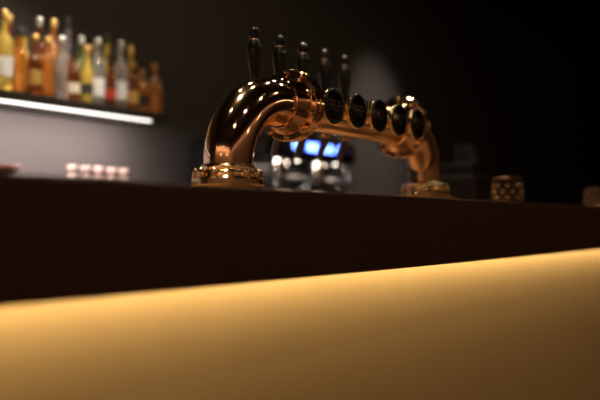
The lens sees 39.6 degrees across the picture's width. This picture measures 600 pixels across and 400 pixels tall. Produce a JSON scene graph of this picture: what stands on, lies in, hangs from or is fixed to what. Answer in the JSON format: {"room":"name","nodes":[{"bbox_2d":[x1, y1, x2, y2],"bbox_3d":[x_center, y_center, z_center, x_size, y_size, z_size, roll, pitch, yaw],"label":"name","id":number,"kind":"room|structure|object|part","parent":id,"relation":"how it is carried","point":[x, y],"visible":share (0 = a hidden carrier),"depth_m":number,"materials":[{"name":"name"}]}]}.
{"room":"bar","nodes":[
{"label":"bar","id":0,"kind":"room"},
{"bbox_2d":[0,0,599,205],"bbox_3d":[-0.054,-0.304,4.984,0.100,3.000,13.000,-1,-2,35],"label":"wall","id":1,"kind":"structure","parent":0,"point":[528,103],"depth_m":5.55,"materials":[{"name":"paint"}]},
{"bbox_2d":[0,89,165,125],"bbox_3d":[-1.414,-0.383,2.715,0.256,0.044,2.520,-1,-2,35],"label":"shelf","id":2,"kind":"object","parent":1,"relation":"attached to","point":[14,101],"visible":1,"depth_m":3.33,"materials":[{"name":"black wood"}]},
{"bbox_2d":[0,9,13,90],"bbox_3d":[-1.085,-0.546,3.054,0.072,0.300,0.072,1,-2,-36],"label":"bottle","id":3,"kind":"object","parent":2,"relation":"on","point":[6,41],"visible":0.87,"depth_m":3.03,"materials":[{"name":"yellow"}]},
{"bbox_2d":[8,14,15,50],"bbox_3d":[-1.115,-0.551,3.187,0.058,0.316,0.058,-1,-2,35],"label":"bottle","id":4,"kind":"object","parent":2,"relation":"on","point":[10,21],"visible":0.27,"depth_m":3.18,"materials":[{"name":"orange glass"}]},
{"bbox_2d":[13,27,27,92],"bbox_3d":[-1.050,-0.519,3.118,0.058,0.250,0.058,-1,-2,35],"label":"bottle","id":5,"kind":"object","parent":2,"relation":"on","point":[20,60],"visible":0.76,"depth_m":3.10,"materials":[{"name":"orange glass"}]},
{"bbox_2d":[23,28,28,92],"bbox_3d":[-1.075,-0.529,3.244,0.061,0.275,0.061,-1,-2,35],"label":"bottle","id":6,"kind":"object","parent":2,"relation":"on","point":[25,36],"visible":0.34,"depth_m":3.23,"materials":[{"name":"orange glass"}]},
{"bbox_2d":[27,34,42,94],"bbox_3d":[-1.006,-0.511,3.167,0.056,0.235,0.056,1,-2,-36],"label":"bottle","id":7,"kind":"object","parent":2,"relation":"on","point":[35,60],"visible":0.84,"depth_m":3.15,"materials":[{"name":"brown glass"}]},
{"bbox_2d":[31,17,44,56],"bbox_3d":[-1.035,-0.556,3.302,0.057,0.334,0.057,1,-2,-23],"label":"bottle","id":8,"kind":"object","parent":2,"relation":"on","point":[38,20],"visible":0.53,"depth_m":3.29,"materials":[{"name":"brown glass"}]},
{"bbox_2d":[42,36,54,96],"bbox_3d":[-0.977,-0.512,3.223,0.054,0.240,0.054,-1,-2,35],"label":"bottle","id":9,"kind":"object","parent":2,"relation":"on","point":[48,79],"visible":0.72,"depth_m":3.20,"materials":[{"name":"orange glass"}]},
{"bbox_2d":[50,19,58,60],"bbox_3d":[-0.995,-0.558,3.360,0.059,0.339,0.059,-1,-2,35],"label":"bottle","id":10,"kind":"object","parent":2,"relation":"on","point":[54,52],"visible":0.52,"depth_m":3.35,"materials":[{"name":"orange glass"}]},
{"bbox_2d":[55,36,67,98],"bbox_3d":[-0.935,-0.515,3.269,0.052,0.250,0.052,1,-2,-23],"label":"bottle","id":11,"kind":"object","parent":2,"relation":"on","point":[61,62],"visible":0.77,"depth_m":3.25,"materials":[{"name":"white"}]},
{"bbox_2d":[64,17,70,65],"bbox_3d":[-0.955,-0.567,3.418,0.055,0.361,0.055,-1,-2,35],"label":"bottle","id":12,"kind":"object","parent":2,"relation":"on","point":[67,21],"visible":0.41,"depth_m":3.41,"materials":[{"name":"white"}]},
{"bbox_2d":[67,47,80,100],"bbox_3d":[-0.905,-0.499,3.325,0.060,0.220,0.060,-1,-2,35],"label":"bottle","id":13,"kind":"object","parent":2,"relation":"on","point":[74,76],"visible":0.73,"depth_m":3.30,"materials":[{"name":"brown glass"}]},
{"bbox_2d":[76,36,84,73],"bbox_3d":[-0.915,-0.533,3.474,0.058,0.296,0.058,1,-2,-23],"label":"bottle","id":14,"kind":"object","parent":2,"relation":"on","point":[80,39],"visible":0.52,"depth_m":3.46,"materials":[{"name":"green glass"}]},
{"bbox_2d":[81,46,92,102],"bbox_3d":[-0.863,-0.505,3.373,0.050,0.235,0.050,-1,-2,35],"label":"bottle","id":15,"kind":"object","parent":2,"relation":"on","point":[86,73],"visible":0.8,"depth_m":3.35,"materials":[{"name":"yellow glass"}]},
{"bbox_2d":[90,44,94,63],"bbox_3d":[-0.875,-0.520,3.531,0.058,0.274,0.058,-1,-2,35],"label":"bottle","id":16,"kind":"object","parent":2,"relation":"on","point":[92,46],"visible":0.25,"depth_m":3.52,"materials":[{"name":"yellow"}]},
{"bbox_2d":[90,38,104,104],"bbox_3d":[-0.833,-0.526,3.430,0.060,0.280,0.060,-1,-2,35],"label":"bottle","id":17,"kind":"object","parent":2,"relation":"on","point":[97,65],"visible":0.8,"depth_m":3.41,"materials":[{"name":"white"}]},
{"bbox_2d":[102,33,109,76],"bbox_3d":[-0.835,-0.549,3.590,0.061,0.334,0.061,-1,-2,35],"label":"bottle","id":18,"kind":"object","parent":2,"relation":"on","point":[106,37],"visible":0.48,"depth_m":3.58,"materials":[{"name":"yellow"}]},
{"bbox_2d":[105,54,115,105],"bbox_3d":[-0.791,-0.495,3.475,0.048,0.220,0.048,-1,-2,35],"label":"bottle","id":19,"kind":"object","parent":2,"relation":"on","point":[110,81],"visible":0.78,"depth_m":3.46,"materials":[{"name":"brown glass"}]},
{"bbox_2d":[113,41,127,107],"bbox_3d":[-0.762,-0.528,3.532,0.062,0.290,0.062,-1,-2,35],"label":"bottle","id":20,"kind":"object","parent":2,"relation":"on","point":[120,70],"visible":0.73,"depth_m":3.51,"materials":[{"name":"white"}]},
{"bbox_2d":[127,46,136,77],"bbox_3d":[-0.755,-0.532,3.704,0.055,0.306,0.055,-1,-2,35],"label":"bottle","id":21,"kind":"object","parent":2,"relation":"on","point":[130,49],"visible":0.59,"depth_m":3.69,"materials":[{"name":"orange"}]},
{"bbox_2d":[128,62,138,109],"bbox_3d":[-0.718,-0.487,3.581,0.054,0.210,0.054,-1,-2,35],"label":"bottle","id":22,"kind":"object","parent":2,"relation":"on","point":[133,82],"visible":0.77,"depth_m":3.56,"materials":[{"name":"brown glass"}]},
{"bbox_2d":[139,69,147,110],"bbox_3d":[-0.689,-0.476,3.635,0.052,0.190,0.052,-1,-2,35],"label":"bottle","id":23,"kind":"object","parent":2,"relation":"on","point":[143,87],"visible":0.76,"depth_m":3.62,"materials":[{"name":"orange glass"}]},
{"bbox_2d":[148,63,161,112],"bbox_3d":[-0.644,-0.492,3.687,0.068,0.225,0.068,-1,-2,35],"label":"bottle","id":24,"kind":"object","parent":2,"relation":"on","point":[154,86],"visible":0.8,"depth_m":3.66,"materials":[{"name":"orange glass"}]},
{"bbox_3d":[-1.403,-0.078,2.718,0.260,0.012,2.150,-1,-2,35],"label":"shelf","id":25,"kind":"object","parent":1,"relation":"attached to","visible":0},
{"bbox_2d":[0,164,21,174],"bbox_3d":[-1.134,-0.101,3.086,0.196,0.053,0.196,-1,-2,35],"label":"wooden bowl","id":26,"kind":"object","parent":25,"relation":"on","point":[4,168],"visible":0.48,"depth_m":3.04,"materials":[{"name":"brown wood"}]},
{"bbox_2d":[67,165,76,177],"bbox_3d":[-0.900,-0.102,3.292,0.042,0.066,0.042,-1,-2,35],"label":"cups","id":27,"kind":"object","parent":25,"relation":"on","point":[72,168],"visible":0.8,"depth_m":3.28,"materials":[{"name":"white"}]},
{"bbox_2d":[80,166,90,178],"bbox_3d":[-0.861,-0.101,3.347,0.042,0.066,0.042,-1,-2,35],"label":"cups","id":28,"kind":"object","parent":25,"relation":"on","point":[85,169],"visible":0.73,"depth_m":3.33,"materials":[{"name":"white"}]},
{"bbox_2d":[93,167,103,178],"bbox_3d":[-0.822,-0.099,3.403,0.042,0.066,0.042,-1,-2,35],"label":"cups","id":29,"kind":"object","parent":25,"relation":"on","point":[98,170],"visible":0.72,"depth_m":3.39,"materials":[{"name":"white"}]},
{"bbox_2d":[106,168,115,179],"bbox_3d":[-0.783,-0.098,3.459,0.042,0.066,0.042,-1,-2,35],"label":"cups","id":30,"kind":"object","parent":25,"relation":"on","point":[111,171],"visible":0.72,"depth_m":3.44,"materials":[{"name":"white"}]},
{"bbox_2d":[119,169,127,180],"bbox_3d":[-0.744,-0.096,3.515,0.042,0.066,0.042,-1,-2,35],"label":"cups","id":31,"kind":"object","parent":25,"relation":"on","point":[123,172],"visible":0.72,"depth_m":3.50,"materials":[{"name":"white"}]},
{"bbox_2d":[481,0,599,65],"bbox_3d":[2.301,-1.877,3.385,5.840,0.060,13.000,-1,-2,35],"label":"ceiling","id":32,"kind":"structure","parent":0,"point":[573,24],"depth_m":7.97,"materials":[{"name":"black paint"}]},
{"bbox_2d":[599,66,599,158],"bbox_3d":[6.085,-0.207,8.690,5.740,3.000,0.100,-1,-2,35],"label":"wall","id":33,"kind":"structure","parent":0,"point":[599,66],"depth_m":10.31,"materials":[{"name":"paint"}]},
{"bbox_3d":[2.301,1.177,3.304,5.840,0.050,13.000,-1,-2,35],"label":"floor","id":34,"kind":"structure","parent":0,"visible":0},
{"bbox_2d":[0,174,599,399],"bbox_3d":[0.802,0.587,3.145,0.621,1.120,8.200,-1,-2,35],"label":"countertop","id":35,"kind":"structure","parent":34,"relation":"on","point":[110,289],"depth_m":1.53,"materials":[{"name":"brown wood"}]},
{"bbox_3d":[0.930,0.560,3.056,0.090,0.970,8.200,-1,-2,35],"label":"gold panel","id":36,"kind":"part","parent":35,"relation":"part of","materials":[{"name":"metal"}]},
{"bbox_2d":[191,27,450,198],"bbox_3d":[0.072,-0.211,2.110,0.263,0.421,1.051,-1,-2,35],"label":"tap tower","id":37,"kind":"object","parent":35,"relation":"on","point":[290,105],"visible":0.98,"depth_m":1.91,"materials":[{"name":"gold metal"}]},
{"bbox_3d":[-0.111,-0.347,2.033,0.037,0.153,0.037,-1,-2,35],"label":"handle","id":38,"kind":"part","parent":37,"relation":"part of","materials":[{"name":"black paint"}]},
{"bbox_3d":[-0.058,-0.145,2.117,0.039,0.069,0.024,-1,-2,35],"label":"spout","id":39,"kind":"part","parent":37,"relation":"part of","materials":[{"name":"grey metal"}]},
{"bbox_3d":[-0.051,-0.345,2.118,0.037,0.153,0.037,-1,-2,35],"label":"handle","id":40,"kind":"part","parent":37,"relation":"part of","materials":[{"name":"black paint"}]},
{"bbox_3d":[0.002,-0.143,2.203,0.039,0.069,0.024,-1,-2,35],"label":"spout","id":41,"kind":"part","parent":37,"relation":"part of","materials":[{"name":"grey metal"}]},
{"bbox_3d":[0.008,-0.342,2.204,0.037,0.153,0.037,-1,-2,35],"label":"handle","id":42,"kind":"part","parent":37,"relation":"part of","materials":[{"name":"black paint"}]},
{"bbox_3d":[0.061,-0.141,2.288,0.039,0.069,0.024,-1,-2,35],"label":"spout","id":43,"kind":"part","parent":37,"relation":"part of","materials":[{"name":"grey metal"}]},
{"bbox_2d":[319,133,329,137],"bbox_3d":[0.068,-0.218,2.286,0.038,0.098,0.038,-1,-2,35],"label":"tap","id":44,"kind":"object","parent":37,"relation":"on","point":[321,135],"depth_m":2.27,"materials":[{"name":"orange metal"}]},
{"bbox_3d":[0.068,-0.340,2.289,0.037,0.153,0.037,-1,-2,35],"label":"handle","id":45,"kind":"part","parent":37,"relation":"part of","materials":[{"name":"black paint"}]},
{"bbox_3d":[0.121,-0.139,2.373,0.039,0.069,0.024,-1,-2,35],"label":"spout","id":46,"kind":"part","parent":37,"relation":"part of","materials":[{"name":"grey metal"}]},
{"bbox_2d":[339,136,349,140],"bbox_3d":[0.127,-0.215,2.371,0.038,0.098,0.038,-1,-2,35],"label":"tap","id":47,"kind":"object","parent":37,"relation":"on","point":[341,138],"depth_m":2.36,"materials":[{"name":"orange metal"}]},
{"bbox_3d":[0.127,-0.338,2.374,0.037,0.153,0.037,-1,-2,35],"label":"handle","id":48,"kind":"part","parent":37,"relation":"part of","materials":[{"name":"black paint"}]},
{"bbox_3d":[0.119,-0.211,1.996,0.025,0.060,0.060,-1,-2,35],"label":"badge stem","id":49,"kind":"part","parent":37,"relation":"part of","materials":[{"name":"orange metal"}]},
{"bbox_2d":[442,143,491,200],"bbox_3d":[0.606,-0.092,3.056,0.140,0.234,0.170,-1,-2,35],"label":"caddy","id":50,"kind":"object","parent":35,"relation":"on","point":[464,179],"visible":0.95,"depth_m":2.99,"materials":[{"name":"black paint"}]},
{"bbox_2d":[442,163,478,175],"bbox_3d":[0.581,-0.109,3.021,0.120,0.045,0.075,-1,-2,35],"label":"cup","id":51,"kind":"object","parent":50,"relation":"on","point":[454,169],"depth_m":2.99,"materials":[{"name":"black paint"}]},
{"bbox_2d":[442,175,491,200],"bbox_3d":[0.606,-0.030,3.054,0.140,0.110,0.170,-1,-2,35],"label":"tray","id":52,"kind":"object","parent":50,"relation":"on","point":[471,187],"depth_m":2.98,"materials":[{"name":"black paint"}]},
{"bbox_2d":[461,144,479,175],"bbox_3d":[0.631,-0.146,3.094,0.072,0.124,0.072,-1,-2,35],"label":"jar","id":53,"kind":"object","parent":50,"relation":"on","point":[473,156],"depth_m":3.07,"materials":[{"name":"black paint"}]},
{"bbox_2d":[492,177,523,201],"bbox_3d":[0.692,-0.029,2.775,0.104,0.092,0.105,-1,-2,35],"label":"candle holder","id":54,"kind":"object","parent":35,"relation":"on","point":[507,189],"visible":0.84,"depth_m":2.74,"materials":[{"name":"brown glass"}]},
{"bbox_2d":[583,188,599,206],"bbox_3d":[1.292,-0.006,3.636,0.104,0.092,0.105,-1,-2,35],"label":"candle holder","id":55,"kind":"object","parent":35,"relation":"on","point":[592,195],"visible":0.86,"depth_m":3.60,"materials":[{"name":"gold glass"}]},
{"bbox_3d":[-0.312,0.698,3.918,0.656,0.940,10.000,-1,-2,35],"label":"countertop","id":56,"kind":"structure","parent":34,"relation":"on","visible":0},
{"bbox_2d":[191,132,354,192],"bbox_3d":[-0.079,-0.032,4.214,0.572,0.535,0.790,-1,-2,35],"label":"espresso machine","id":57,"kind":"object","parent":56,"relation":"on","point":[282,171],"visible":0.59,"depth_m":4.10,"materials":[{"name":"grey metal"}]},
{"bbox_3d":[-0.012,-0.099,3.962,0.172,0.039,0.026,-1,-2,35],"label":"portafilter handle","id":58,"kind":"part","parent":57,"relation":"part of","materials":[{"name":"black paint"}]},
{"bbox_2d":[301,184,312,190],"bbox_3d":[0.034,-0.011,4.122,0.060,0.130,0.060,-1,-2,35],"label":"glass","id":59,"kind":"object","parent":57,"relation":"on","point":[309,187],"visible":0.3,"depth_m":4.10,"materials":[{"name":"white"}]},
{"bbox_2d":[309,134,319,139],"bbox_3d":[0.082,-0.321,4.463,0.070,0.055,0.070,-1,-2,35],"label":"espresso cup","id":60,"kind":"object","parent":57,"relation":"on","point":[312,136],"visible":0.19,"depth_m":4.43,"materials":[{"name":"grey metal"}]},
{"bbox_3d":[0.182,-0.092,4.241,0.172,0.039,0.026,-1,-2,35],"label":"portafilter handle","id":61,"kind":"part","parent":57,"relation":"part of","materials":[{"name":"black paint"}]},
{"bbox_2d":[331,187,341,191],"bbox_3d":[0.192,-0.003,4.402,0.060,0.130,0.060,-1,-2,35],"label":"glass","id":62,"kind":"object","parent":57,"relation":"on","point":[332,188],"visible":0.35,"depth_m":4.38,"materials":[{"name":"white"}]},
{"bbox_3d":[0.263,-0.251,4.371,0.020,0.046,0.046,-1,-2,35],"label":"steam knob","id":63,"kind":"part","parent":57,"relation":"part of","materials":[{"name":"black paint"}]}
]}

